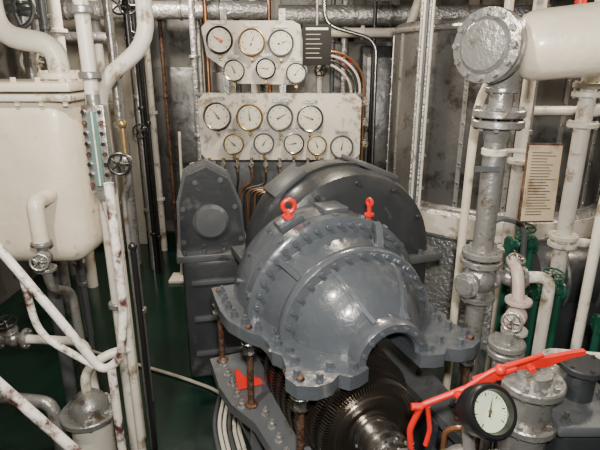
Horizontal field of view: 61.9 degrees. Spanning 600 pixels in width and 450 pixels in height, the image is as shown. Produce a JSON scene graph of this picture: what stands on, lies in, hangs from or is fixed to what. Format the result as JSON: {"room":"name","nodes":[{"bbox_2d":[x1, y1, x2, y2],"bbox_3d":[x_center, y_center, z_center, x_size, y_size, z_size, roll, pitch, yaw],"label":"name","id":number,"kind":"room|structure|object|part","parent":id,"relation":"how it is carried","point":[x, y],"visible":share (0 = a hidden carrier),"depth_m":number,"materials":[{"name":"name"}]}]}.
{"room":"ship interior","nodes":[
{"label":"ship interior","id":0,"kind":"room"},
{"bbox_2d":[0,0,37,304],"bbox_3d":[-2.650,-0.173,2.152,0.100,3.000,7.200,0,18,0],"label":"wall","id":1,"kind":"structure","parent":0,"point":[9,57],"depth_m":4.47,"materials":[{"name":"metal"}]},
{"bbox_2d":[0,242,486,449],"bbox_3d":[0.000,1.301,2.631,5.400,0.100,7.200,0,18,0],"label":"floor","id":2,"kind":"structure","parent":0,"point":[183,410],"depth_m":3.47,"materials":[{"name":"green paint"}]},
{"bbox_2d":[3,0,70,312],"bbox_3d":[-1.964,-0.685,3.726,0.294,3.000,0.211,-3,18,-10],"label":"vertical pipe","id":3,"kind":"object","parent":2,"relation":"on","point":[23,13],"visible":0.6,"depth_m":3.56,"materials":[{"name":"metal"}]},
{"bbox_2d":[19,0,75,275],"bbox_3d":[-2.250,-0.936,4.498,0.266,3.000,0.257,0,18,0],"label":"vertical pipe","id":4,"kind":"object","parent":2,"relation":"on","point":[34,26],"visible":0.12,"depth_m":4.25,"materials":[{"name":"metal"}]},
{"bbox_2d":[0,314,99,449],"bbox_3d":[-1.466,0.869,2.440,0.920,0.847,0.314,1,18,4],"label":"pipe","id":5,"kind":"object","parent":2,"relation":"on","point":[10,335],"visible":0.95,"depth_m":2.39,"materials":[{"name":"metal"}]},
{"bbox_2d":[0,0,111,404],"bbox_3d":[-1.660,-0.224,2.391,1.360,2.951,0.713,0,18,0],"label":"tank","id":6,"kind":"object","parent":2,"relation":"on","point":[50,213],"visible":0.93,"depth_m":2.30,"materials":[{"name":"metal"}]},
{"bbox_2d":[0,182,127,449],"bbox_3d":[-0.900,0.655,1.816,0.933,1.637,0.483,0,18,0],"label":"ladder handrail","id":7,"kind":"object","parent":2,"relation":"on","point":[29,288],"visible":1,"depth_m":1.77,"materials":[{"name":"white metal"}]},
{"bbox_2d":[34,0,94,349],"bbox_3d":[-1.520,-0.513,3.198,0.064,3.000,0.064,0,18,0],"label":"vertical pipe","id":8,"kind":"object","parent":2,"relation":"on","point":[82,283],"visible":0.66,"depth_m":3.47,"materials":[{"name":"white metal"}]},
{"bbox_2d":[46,0,97,287],"bbox_3d":[-1.950,-0.853,4.244,0.160,3.000,0.160,0,18,0],"label":"vertical pipe","id":9,"kind":"object","parent":2,"relation":"on","point":[57,31],"visible":0.21,"depth_m":3.99,"materials":[{"name":"white metal"}]},
{"bbox_2d":[59,347,130,449],"bbox_3d":[-0.949,0.947,2.358,0.321,0.742,0.260,0,18,0],"label":"pot","id":10,"kind":"object","parent":2,"relation":"on","point":[88,416],"visible":0.86,"depth_m":2.28,"materials":[{"name":"white paint"}]},
{"bbox_2d":[50,32,141,263],"bbox_3d":[-2.078,-0.676,4.880,0.845,2.270,0.101,0,18,0],"label":"insulated pipe","id":11,"kind":"object","parent":2,"relation":"on","point":[70,36],"visible":0.25,"depth_m":4.70,"materials":[{"name":"metal"}]},
{"bbox_2d":[69,0,137,449],"bbox_3d":[-0.870,-0.192,2.209,0.089,3.000,0.089,17,25,42],"label":"riser pipe","id":12,"kind":"object","parent":2,"relation":"on","point":[81,9],"visible":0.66,"depth_m":2.08,"materials":[{"name":"metal"}]},
{"bbox_2d":[89,0,125,249],"bbox_3d":[-2.000,-1.147,5.148,0.160,3.000,0.160,0,18,0],"label":"vertical pipe","id":13,"kind":"object","parent":2,"relation":"on","point":[96,25],"visible":0.22,"depth_m":4.97,"materials":[{"name":"white metal"}]},
{"bbox_2d":[80,94,145,449],"bbox_3d":[-0.831,0.363,2.313,0.104,1.880,0.155,0,18,0],"label":"gauge","id":14,"kind":"object","parent":2,"relation":"on","point":[95,120],"visible":0.8,"depth_m":2.05,"materials":[{"name":"metal"}]},
{"bbox_2d":[111,0,131,78],"bbox_3d":[-1.152,-0.528,3.242,0.295,3.000,0.167,0,18,0],"label":"vertical pipe","id":15,"kind":"object","parent":2,"relation":"on","point":[124,6],"visible":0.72,"depth_m":3.04,"materials":[{"name":"grey metal"}]},
{"bbox_2d":[98,0,153,437],"bbox_3d":[-0.767,-0.235,2.342,0.335,3.000,0.120,0,18,0],"label":"pipe","id":16,"kind":"object","parent":2,"relation":"on","point":[140,44],"visible":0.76,"depth_m":2.16,"materials":[{"name":"metal"}]},
{"bbox_2d":[102,0,153,400],"bbox_3d":[-0.930,-0.334,2.646,0.070,3.000,0.070,0,18,0],"label":"vertical pipe","id":17,"kind":"object","parent":2,"relation":"on","point":[106,4],"visible":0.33,"depth_m":2.55,"materials":[{"name":"metal"}]},
{"bbox_2d":[107,119,151,449],"bbox_3d":[-0.763,0.415,2.316,0.113,1.780,0.207,-11,21,-31],"label":"valve","id":18,"kind":"object","parent":2,"relation":"on","point":[124,159],"visible":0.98,"depth_m":2.13,"materials":[{"name":"metal"}]},
{"bbox_2d":[118,0,159,273],"bbox_3d":[-1.420,-0.929,4.478,0.155,3.000,0.179,0,18,0],"label":"vertical pipe","id":19,"kind":"object","parent":2,"relation":"on","point":[141,107],"visible":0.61,"depth_m":4.54,"materials":[{"name":"metal"}]},
{"bbox_2d":[129,11,154,269],"bbox_3d":[-1.480,-0.977,4.625,0.096,3.000,0.096,0,18,0],"label":"vertical pipe","id":20,"kind":"object","parent":2,"relation":"on","point":[135,96],"visible":0.38,"depth_m":4.74,"materials":[{"name":"metal"}]},
{"bbox_2d":[128,242,157,449],"bbox_3d":[-0.660,0.699,2.172,0.036,1.328,0.036,0,18,0],"label":"vertical pipe","id":21,"kind":"object","parent":2,"relation":"on","point":[132,246],"visible":1,"depth_m":2.09,"materials":[{"name":"metal"}]},
{"bbox_2d":[141,56,163,275],"bbox_3d":[-1.360,-0.930,4.482,0.045,3.000,0.045,0,18,0],"label":"vertical pipe","id":22,"kind":"object","parent":2,"relation":"on","point":[148,122],"visible":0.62,"depth_m":4.59,"materials":[{"name":"grey metal"}]},
{"bbox_2d":[144,46,167,250],"bbox_3d":[-1.520,-1.147,5.148,0.112,3.000,0.112,0,18,0],"label":"vertical pipe","id":23,"kind":"object","parent":2,"relation":"on","point":[147,57],"visible":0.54,"depth_m":5.23,"materials":[{"name":"white metal"}]},
{"bbox_2d":[92,350,236,419],"bbox_3d":[-0.893,1.014,3.305,1.589,0.022,0.217,12,22,33],"label":"cable","id":24,"kind":"object","parent":2,"relation":"on","point":[93,351],"visible":0.51,"depth_m":3.31,"materials":[{"name":"paint"}]},
{"bbox_2d":[156,0,177,248],"bbox_3d":[-1.380,-1.162,5.195,0.064,3.000,0.064,0,18,0],"label":"vertical pipe","id":25,"kind":"object","parent":2,"relation":"on","point":[165,96],"visible":0.75,"depth_m":5.21,"materials":[{"name":"metal"}]},
{"bbox_2d":[169,132,193,282],"bbox_3d":[-1.022,-0.137,4.625,0.494,1.402,0.293,5,19,15],"label":"bracket","id":26,"kind":"object","parent":2,"relation":"on","point":[176,277],"visible":0.16,"depth_m":4.75,"materials":[{"name":"white metal"}]},
{"bbox_2d":[188,0,202,159],"bbox_3d":[-0.950,-0.992,4.672,0.096,3.000,0.096,0,18,0],"label":"pipe","id":27,"kind":"object","parent":2,"relation":"on","point":[194,56],"visible":0.56,"depth_m":4.50,"materials":[{"name":"metal"}]},
{"bbox_2d":[194,0,204,92],"bbox_3d":[-1.000,-1.133,5.105,0.111,3.000,0.185,0,18,0],"label":"vertical pipe","id":28,"kind":"object","parent":2,"relation":"on","point":[198,22],"visible":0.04,"depth_m":4.95,"materials":[{"name":"metal"}]},
{"bbox_2d":[202,0,210,92],"bbox_3d":[-0.860,-1.039,4.815,0.064,3.000,0.064,0,18,0],"label":"pipe","id":29,"kind":"object","parent":2,"relation":"on","point":[204,2],"visible":0.1,"depth_m":4.64,"materials":[{"name":"orange metal"}]},
{"bbox_2d":[46,0,267,20],"bbox_3d":[-1.400,-1.983,4.613,2.200,0.179,0.179,0,18,0],"label":"insulated pipe","id":30,"kind":"object","parent":29,"relation":"attached to","point":[178,9],"visible":0.53,"depth_m":4.54,"materials":[{"name":"metal"}]},
{"bbox_2d":[176,158,245,376],"bbox_3d":[-0.570,0.269,3.323,0.460,1.435,0.465,-4,18,-11],"label":"casing","id":31,"kind":"structure","parent":2,"relation":"on","point":[210,222],"depth_m":3.10,"materials":[{"name":"grey paint"}]},
{"bbox_2d":[213,394,223,449],"bbox_3d":[-0.376,1.179,2.428,0.073,0.262,1.141,-4,18,-11],"label":"pipe","id":32,"kind":"object","parent":2,"relation":"on","point":[218,401],"visible":0.77,"depth_m":2.56,"materials":[{"name":"grey metal"}]},
{"bbox_2d":[218,400,228,449],"bbox_3d":[-0.350,1.171,2.425,0.078,0.278,1.138,-3,18,-10],"label":"pipe","id":33,"kind":"object","parent":2,"relation":"on","point":[220,434],"visible":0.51,"depth_m":2.52,"materials":[{"name":"white paint"}]},
{"bbox_2d":[222,404,230,449],"bbox_3d":[-0.325,1.163,2.423,0.083,0.295,1.136,-3,18,-9],"label":"pipe","id":34,"kind":"object","parent":2,"relation":"on","point":[225,435],"visible":0.44,"depth_m":2.49,"materials":[{"name":"white paint"}]},
{"bbox_2d":[227,410,235,449],"bbox_3d":[-0.300,1.155,2.420,0.088,0.312,1.134,-3,18,-9],"label":"pipe","id":35,"kind":"object","parent":2,"relation":"on","point":[229,429],"visible":0.38,"depth_m":2.46,"materials":[{"name":"grey paint"}]},
{"bbox_2d":[232,415,241,449],"bbox_3d":[-0.274,1.147,2.417,0.093,0.329,1.132,-3,18,-8],"label":"pipe","id":36,"kind":"object","parent":2,"relation":"on","point":[234,430],"visible":0.36,"depth_m":2.43,"materials":[{"name":"white paint"}]},
{"bbox_2d":[233,0,241,92],"bbox_3d":[-0.620,-1.147,5.148,0.096,3.000,0.096,0,18,0],"label":"pipe","id":37,"kind":"object","parent":2,"relation":"on","point":[239,85],"visible":0.02,"depth_m":5.04,"materials":[{"name":"metal"}]},
{"bbox_2d":[237,419,246,449],"bbox_3d":[-0.249,1.139,2.415,0.098,0.347,1.130,-2,18,-7],"label":"pipe","id":38,"kind":"object","parent":2,"relation":"on","point":[239,431],"visible":0.26,"depth_m":2.40,"materials":[{"name":"white metal"}]},
{"bbox_2d":[249,0,258,92],"bbox_3d":[-0.450,-1.124,5.077,0.128,3.000,0.176,0,18,0],"label":"pipe","id":39,"kind":"object","parent":2,"relation":"on","point":[254,87],"visible":0.02,"depth_m":4.99,"materials":[{"name":"white metal"}]},
{"bbox_2d":[266,0,271,92],"bbox_3d":[-0.300,-1.131,5.100,0.070,3.000,0.070,0,18,0],"label":"pipe","id":40,"kind":"object","parent":2,"relation":"on","point":[268,1],"visible":0.02,"depth_m":4.80,"materials":[{"name":"orange metal"}]},
{"bbox_2d":[196,9,368,232],"bbox_3d":[-0.142,-0.542,4.258,1.416,2.400,0.225,0,18,0],"label":"board","id":41,"kind":"object","parent":2,"relation":"on","point":[280,126],"visible":0.87,"depth_m":4.06,"materials":[{"name":"white paint"}]},
{"bbox_2d":[217,145,364,232],"bbox_3d":[-0.150,-0.150,4.927,1.500,1.240,0.385,0,18,0],"label":"pipes","id":42,"kind":"object","parent":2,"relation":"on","point":[244,174],"visible":0.1,"depth_m":4.63,"materials":[{"name":"orange metal"}]},
{"bbox_2d":[314,0,326,92],"bbox_3d":[0.200,-1.137,5.117,0.123,3.000,0.160,0,18,0],"label":"pipe","id":43,"kind":"object","parent":2,"relation":"on","point":[319,73],"visible":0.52,"depth_m":5.00,"materials":[{"name":"white metal"}]},
{"bbox_2d":[330,0,335,92],"bbox_3d":[0.320,-1.131,5.100,0.070,3.000,0.070,0,18,0],"label":"pipe","id":44,"kind":"object","parent":2,"relation":"on","point":[333,2],"visible":0.23,"depth_m":4.94,"materials":[{"name":"grey paint"}]},
{"bbox_2d":[278,4,566,26],"bbox_3d":[1.150,-1.960,4.673,2.700,0.202,0.202,0,18,0],"label":"duct","id":45,"kind":"object","parent":44,"relation":"attached to","point":[353,15],"visible":0.55,"depth_m":4.59,"materials":[{"name":"metal"}]},
{"bbox_2d":[231,154,442,367],"bbox_3d":[0.210,0.339,3.012,1.120,1.474,0.560,-7,19,-21],"label":"case","id":46,"kind":"object","parent":2,"relation":"on","point":[350,182],"visible":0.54,"depth_m":2.71,"materials":[{"name":"grey paint"}]},
{"bbox_2d":[339,0,350,92],"bbox_3d":[0.440,-1.138,5.121,0.123,3.000,0.168,0,18,0],"label":"pipe","id":47,"kind":"object","parent":2,"relation":"on","point":[344,40],"visible":0.19,"depth_m":4.93,"materials":[{"name":"metal"}]},
{"bbox_2d":[322,0,377,164],"bbox_3d":[0.430,-0.899,4.387,0.492,3.000,0.032,0,18,0],"label":"conduit","id":48,"kind":"object","parent":2,"relation":"on","point":[325,16],"visible":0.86,"depth_m":4.22,"materials":[{"name":"white metal"}]},
{"bbox_2d":[210,338,495,449],"bbox_3d":[0.239,1.008,2.294,1.060,0.664,1.140,-7,19,-21],"label":"turbine lower casing","id":49,"kind":"object","parent":2,"relation":"on","point":[265,427],"depth_m":2.25,"materials":[{"name":"grey metal"}]},
{"bbox_2d":[212,288,227,362],"bbox_3d":[-0.391,0.501,2.463,0.070,0.424,0.070,-7,19,-21],"label":"stud","id":50,"kind":"object","parent":49,"relation":"on","point":[220,325],"visible":0.48,"depth_m":2.47,"materials":[{"name":"metal"}]},
{"bbox_3d":[-0.238,0.702,2.310,0.125,0.092,0.041,-7,19,-21],"label":"red shim bracket","id":51,"kind":"part","parent":49,"relation":"part of","materials":[{"name":"red metal"}]},
{"bbox_2d":[241,324,257,409],"bbox_3d":[-0.212,0.609,2.132,0.070,0.424,0.070,-7,19,-21],"label":"stud","id":52,"kind":"object","parent":49,"relation":"on","point":[249,351],"visible":0.8,"depth_m":2.12,"materials":[{"name":"metal"}]},
{"bbox_2d":[291,375,309,449],"bbox_3d":[0.002,0.719,1.793,0.070,0.424,0.070,-7,19,-21],"label":"stud","id":53,"kind":"object","parent":49,"relation":"on","point":[300,407],"visible":0.72,"depth_m":1.77,"materials":[{"name":"metal"}]},
{"bbox_2d":[264,344,415,449],"bbox_3d":[0.170,0.703,2.109,0.500,0.500,1.060,-7,19,-21],"label":"turbine rotor","id":54,"kind":"object","parent":49,"relation":"in","point":[377,414],"depth_m":1.85,"materials":[{"name":"silver metal"}]},
{"bbox_3d":[0.239,1.036,2.303,1.060,0.605,1.140,-7,19,-21],"label":"casing","id":55,"kind":"part","parent":49,"relation":"part of","materials":[{"name":"grey paint"}]},
{"bbox_2d":[454,334,476,421],"bbox_3d":[0.678,0.634,2.053,0.070,0.424,0.070,-7,19,-21],"label":"stud","id":56,"kind":"object","parent":49,"relation":"on","point":[467,365],"visible":0.35,"depth_m":2.02,"materials":[{"name":"metal"}]},
{"bbox_2d":[367,1,377,162],"bbox_3d":[0.660,-0.992,4.672,0.058,3.000,0.058,0,18,0],"label":"pipe","id":57,"kind":"object","parent":2,"relation":"on","point":[375,5],"visible":0.42,"depth_m":4.57,"materials":[{"name":"metal"}]},
{"bbox_2d":[358,46,392,169],"bbox_3d":[0.840,-0.712,5.102,0.500,2.100,0.305,0,18,0],"label":"tall cabinet","id":58,"kind":"object","parent":2,"relation":"on","point":[385,53],"visible":0.2,"depth_m":4.81,"materials":[{"name":"silver metal"}]},
{"bbox_2d":[408,0,437,209],"bbox_3d":[0.808,-0.582,3.410,0.026,3.000,0.130,-14,23,-37],"label":"post","id":59,"kind":"object","parent":2,"relation":"on","point":[428,8],"visible":0.62,"depth_m":3.31,"materials":[{"name":"metal"}]},
{"bbox_2d":[440,425,460,449],"bbox_3d":[0.539,1.074,1.823,0.105,0.831,0.027,6,19,19],"label":"riser pipe","id":60,"kind":"object","parent":2,"relation":"on","point":[449,429],"visible":0.61,"depth_m":1.72,"materials":[{"name":"orange metal"}]},
{"bbox_2d":[444,444,497,449],"bbox_3d":[0.499,1.102,1.624,0.302,0.900,0.272,0,18,0],"label":"housing","id":61,"kind":"object","parent":2,"relation":"on","point":[455,446],"visible":0.71,"depth_m":1.52,"materials":[{"name":"metal"}]},
{"bbox_2d":[456,382,516,449],"bbox_3d":[0.511,0.559,1.390,0.154,0.266,0.160,0,18,0],"label":"gauge","id":62,"kind":"object","parent":61,"relation":"on","point":[487,411],"visible":1,"depth_m":1.35,"materials":[{"name":"black paint"}]},
{"bbox_2d":[460,434,483,449],"bbox_3d":[0.619,1.074,1.854,0.105,0.811,0.027,6,19,19],"label":"riser pipe","id":63,"kind":"object","parent":2,"relation":"on","point":[482,441],"visible":0.02,"depth_m":1.74,"materials":[{"name":"metal"}]},
{"bbox_2d":[443,0,513,390],"bbox_3d":[0.929,-0.313,2.581,0.216,3.000,0.047,-12,22,-34],"label":"pipe","id":64,"kind":"object","parent":2,"relation":"on","point":[509,4],"visible":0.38,"depth_m":2.58,"materials":[{"name":"white metal"}]},
{"bbox_2d":[454,156,504,381],"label":"vertical pipe","id":65,"kind":"object","parent":2,"relation":"on","point":[480,257],"depth_m":2.08,"materials":[{"name":"metal"}]},
{"bbox_2d":[481,143,563,221],"bbox_3d":[0.900,-0.171,2.047,0.341,0.332,0.100,0,18,0],"label":"placard","id":66,"kind":"object","parent":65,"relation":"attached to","point":[542,166],"visible":0.95,"depth_m":2.03,"materials":[{"name":"metal"}]},
{"bbox_2d":[475,437,496,449],"bbox_3d":[0.699,1.015,1.909,0.105,0.891,0.027,6,19,19],"label":"riser pipe","id":67,"kind":"object","parent":2,"relation":"on","point":[477,440],"visible":0.02,"depth_m":1.85,"materials":[{"name":"metal"}]},
{"bbox_2d":[452,6,527,149],"label":"flanged pipe elbow","id":68,"kind":"object","parent":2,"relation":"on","point":[489,46],"depth_m":1.81,"materials":[{"name":"metal"}]},
{"bbox_2d":[519,1,599,80],"bbox_3d":[1.633,-0.683,1.641,1.704,0.416,0.270,4,18,13],"label":"pipe","id":69,"kind":"object","parent":68,"relation":"attached to","point":[564,41],"visible":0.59,"depth_m":1.73,"materials":[{"name":"metal"}]},
{"bbox_2d":[386,15,599,349],"bbox_3d":[1.520,-0.418,4.070,1.790,2.280,1.790,0,18,0],"label":"wall","id":70,"kind":"structure","parent":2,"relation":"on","point":[452,97],"depth_m":3.41,"materials":[{"name":"metal"}]},
{"bbox_2d":[407,348,585,449],"bbox_3d":[0.610,0.949,1.679,0.544,1.158,0.061,-1,18,-5],"label":"lever","id":71,"kind":"object","parent":2,"relation":"on","point":[496,374],"visible":0.92,"depth_m":1.53,"materials":[{"name":"red paint"}]},
{"bbox_2d":[494,283,507,332],"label":"valve","id":72,"kind":"object","parent":2,"relation":"on","point":[503,289],"depth_m":2.63,"materials":[{"name":"paint"}]},
{"bbox_2d":[486,329,525,367],"bbox_3d":[0.800,0.894,2.078,0.140,1.015,0.140,0,18,0],"label":"valve","id":73,"kind":"object","parent":2,"relation":"on","point":[503,347],"visible":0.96,"depth_m":1.91,"materials":[{"name":"metal"}]},
{"bbox_2d":[497,216,526,265],"bbox_3d":[0.945,0.594,2.485,0.236,1.334,0.026,0,18,0],"label":"pipe","id":74,"kind":"object","parent":2,"relation":"on","point":[520,225],"visible":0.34,"depth_m":2.29,"materials":[{"name":"metal"}]},
{"bbox_2d":[503,225,520,269],"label":"valve","id":75,"kind":"object","parent":2,"relation":"on","point":[510,245],"depth_m":2.51,"materials":[{"name":"paint"}]},
{"bbox_2d":[484,0,547,371],"bbox_3d":[1.280,-0.421,2.913,0.120,3.000,0.120,-14,23,-36],"label":"pipe","id":76,"kind":"object","parent":2,"relation":"on","point":[517,161],"visible":0.36,"depth_m":2.92,"materials":[{"name":"metal"}]},
{"bbox_2d":[493,253,554,355],"bbox_3d":[0.946,0.740,2.200,0.321,1.232,0.326,0,18,0],"label":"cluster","id":77,"kind":"object","parent":2,"relation":"on","point":[515,275],"visible":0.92,"depth_m":2.11,"materials":[{"name":"metal"}]},
{"bbox_2d":[504,0,550,312],"bbox_3d":[1.380,-0.467,3.055,0.054,3.000,0.054,17,25,42],"label":"riser pipe","id":78,"kind":"object","parent":2,"relation":"on","point":[548,1],"visible":0.17,"depth_m":3.00,"materials":[{"name":"metal"}]},
{"bbox_2d":[534,105,576,114],"bbox_3d":[1.955,-0.698,3.054,1.190,0.084,0.084,0,18,0],"label":"pipe","id":79,"kind":"object","parent":78,"relation":"attached to","point":[539,110],"visible":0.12,"depth_m":3.03,"materials":[{"name":"white metal"}]},
{"bbox_2d":[522,222,538,270],"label":"valve","id":80,"kind":"object","parent":2,"relation":"on","point":[532,241],"depth_m":2.51,"materials":[{"name":"paint"}]},
{"bbox_2d":[525,267,567,356],"bbox_3d":[1.200,0.720,2.533,0.146,1.066,0.122,0,18,0],"label":"valve","id":81,"kind":"object","parent":2,"relation":"on","point":[560,295],"visible":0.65,"depth_m":2.43,"materials":[{"name":"paint"}]},
{"bbox_2d":[497,353,599,449],"bbox_3d":[0.882,0.934,1.873,0.435,1.065,0.355,0,18,0],"label":"valve","id":82,"kind":"object","parent":2,"relation":"on","point":[558,407],"visible":0.73,"depth_m":1.65,"materials":[{"name":"metal"}]},
{"bbox_2d":[509,237,599,382],"bbox_3d":[1.750,0.553,3.176,0.700,0.985,0.470,0,18,0],"label":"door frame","id":83,"kind":"structure","parent":2,"relation":"on","point":[577,258],"depth_m":2.94,"materials":[{"name":"grey paint"}]},
{"bbox_2d":[539,348,599,358],"bbox_3d":[1.774,0.960,2.102,1.567,0.876,0.080,3,18,9],"label":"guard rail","id":84,"kind":"object","parent":2,"relation":"on","point":[549,350],"visible":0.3,"depth_m":2.09,"materials":[{"name":"metal"}]},
{"bbox_2d":[545,0,599,347],"bbox_3d":[1.911,-0.266,2.437,1.281,3.000,0.140,0,18,0],"label":"pipe","id":85,"kind":"object","parent":2,"relation":"on","point":[563,240],"visible":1,"depth_m":2.41,"materials":[{"name":"metal"}]},
{"bbox_2d":[570,198,599,349],"bbox_3d":[1.893,0.337,2.279,1.316,1.952,0.076,-1,18,-4],"label":"pipe","id":86,"kind":"object","parent":2,"relation":"on","point":[593,256],"visible":0.67,"depth_m":2.17,"materials":[{"name":"metal"}]},
{"bbox_2d":[589,314,599,351],"bbox_3d":[1.400,0.815,2.353,0.146,0.996,0.122,0,18,0],"label":"valve","id":87,"kind":"object","parent":2,"relation":"on","point":[595,318],"visible":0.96,"depth_m":2.26,"materials":[{"name":"paint"}]},
{"bbox_2d":[60,0,552,230],"bbox_3d":[0.000,-1.262,5.502,5.400,3.000,0.155,0,18,0],"label":"wall","id":88,"kind":"structure","parent":0,"point":[176,33],"depth_m":5.34,"materials":[{"name":"metal"}]},
{"bbox_2d":[114,0,147,243],"bbox_3d":[-1.820,-1.227,5.395,0.100,3.000,0.120,0,18,0],"label":"wall frame stiffener","id":89,"kind":"object","parent":88,"relation":"attached to","point":[127,78],"visible":0.78,"depth_m":5.45,"materials":[{"name":"paint"}]},
{"bbox_2d":[124,231,175,241],"bbox_3d":[0.000,0.136,5.859,5.200,0.120,0.060,0,18,0],"label":"baseboard","id":90,"kind":"structure","parent":88,"relation":"attached to","point":[170,235],"depth_m":5.83,"materials":[{"name":"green paint"}]},
{"bbox_2d":[199,0,205,92],"bbox_3d":[-1.050,-1.227,5.395,0.100,3.000,0.120,0,18,0],"label":"wall frame stiffener","id":91,"kind":"object","parent":88,"relation":"attached to","point":[199,0],"visible":0.02,"depth_m":5.18,"materials":[{"name":"paint"}]},
{"bbox_2d":[271,0,279,92],"bbox_3d":[-0.250,-1.227,5.395,0.100,3.000,0.120,0,18,0],"label":"wall frame stiffener","id":92,"kind":"object","parent":88,"relation":"attached to","point":[274,3],"visible":0.02,"depth_m":5.04,"materials":[{"name":"paint"}]},
{"bbox_2d":[387,0,399,45],"bbox_3d":[0.950,-1.227,5.395,0.100,3.000,0.120,0,18,0],"label":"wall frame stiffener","id":93,"kind":"object","parent":88,"relation":"attached to","point":[395,2],"visible":0.02,"depth_m":5.08,"materials":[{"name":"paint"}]},
{"bbox_2d":[468,0,479,4],"bbox_3d":[1.750,-1.227,5.395,0.100,3.000,0.120,0,18,0],"label":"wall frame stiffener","id":94,"kind":"object","parent":88,"relation":"attached to","point":[471,2],"visible":0.02,"depth_m":5.01,"materials":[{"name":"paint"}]},
{"bbox_2d":[211,200,479,400],"bbox_3d":[0.192,0.205,2.155,1.010,0.477,0.910,-7,19,-21],"label":"casing","id":95,"kind":"structure","parent":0,"point":[318,288],"depth_m":1.97,"materials":[{"name":"grey metal"}]},
{"bbox_2d":[280,197,296,219],"bbox_3d":[-0.050,-0.064,2.220,0.060,0.120,0.061,12,22,33],"label":"lifting eyebolt","id":96,"kind":"object","parent":95,"relation":"on","point":[288,214],"visible":0.94,"depth_m":2.21,"materials":[{"name":"red paint"}]},
{"bbox_2d":[364,197,373,218],"bbox_3d":[0.330,-0.062,2.382,0.048,0.145,0.049,-7,19,-21],"label":"lifting eyebolt","id":97,"kind":"object","parent":95,"relation":"on","point":[369,214],"visible":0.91,"depth_m":2.37,"materials":[{"name":"red paint"}]},
{"bbox_2d":[552,0,599,192],"bbox_3d":[2.650,-0.173,2.152,0.100,3.000,7.200,0,18,0],"label":"wall","id":98,"kind":"structure","parent":0,"point":[555,2],"depth_m":4.90,"materials":[{"name":"metal"}]},
{"bbox_3d":[0.000,-1.648,1.673,5.400,0.100,7.200,0,18,0],"label":"ceiling","id":99,"kind":"structure","parent":0,"visible":0},
{"bbox_2d":[303,0,330,64],"bbox_3d":[0.130,-1.733,3.748,0.220,1.020,0.020,0,18,0],"label":"notice board","id":100,"kind":"object","parent":99,"relation":"hanging from","point":[316,37],"visible":1,"depth_m":3.85,"materials":[{"name":"black paint"},{"name":"white paint"}]},
{"bbox_2d":[331,0,421,39],"bbox_3d":[0.645,-2.018,4.286,0.890,0.810,0.120,0,18,0],"label":"pipe","id":101,"kind":"object","parent":99,"relation":"attached to","point":[415,10],"visible":0.54,"depth_m":4.36,"materials":[{"name":"white metal"}]},
{"bbox_2d":[574,0,586,4],"bbox_3d":[2.021,-1.452,2.656,1.061,0.880,0.110,0,18,0],"label":"pipe","id":102,"kind":"object","parent":99,"relation":"attached to","point":[575,1],"visible":0.03,"depth_m":2.69,"materials":[{"name":"paint"}]}
]}

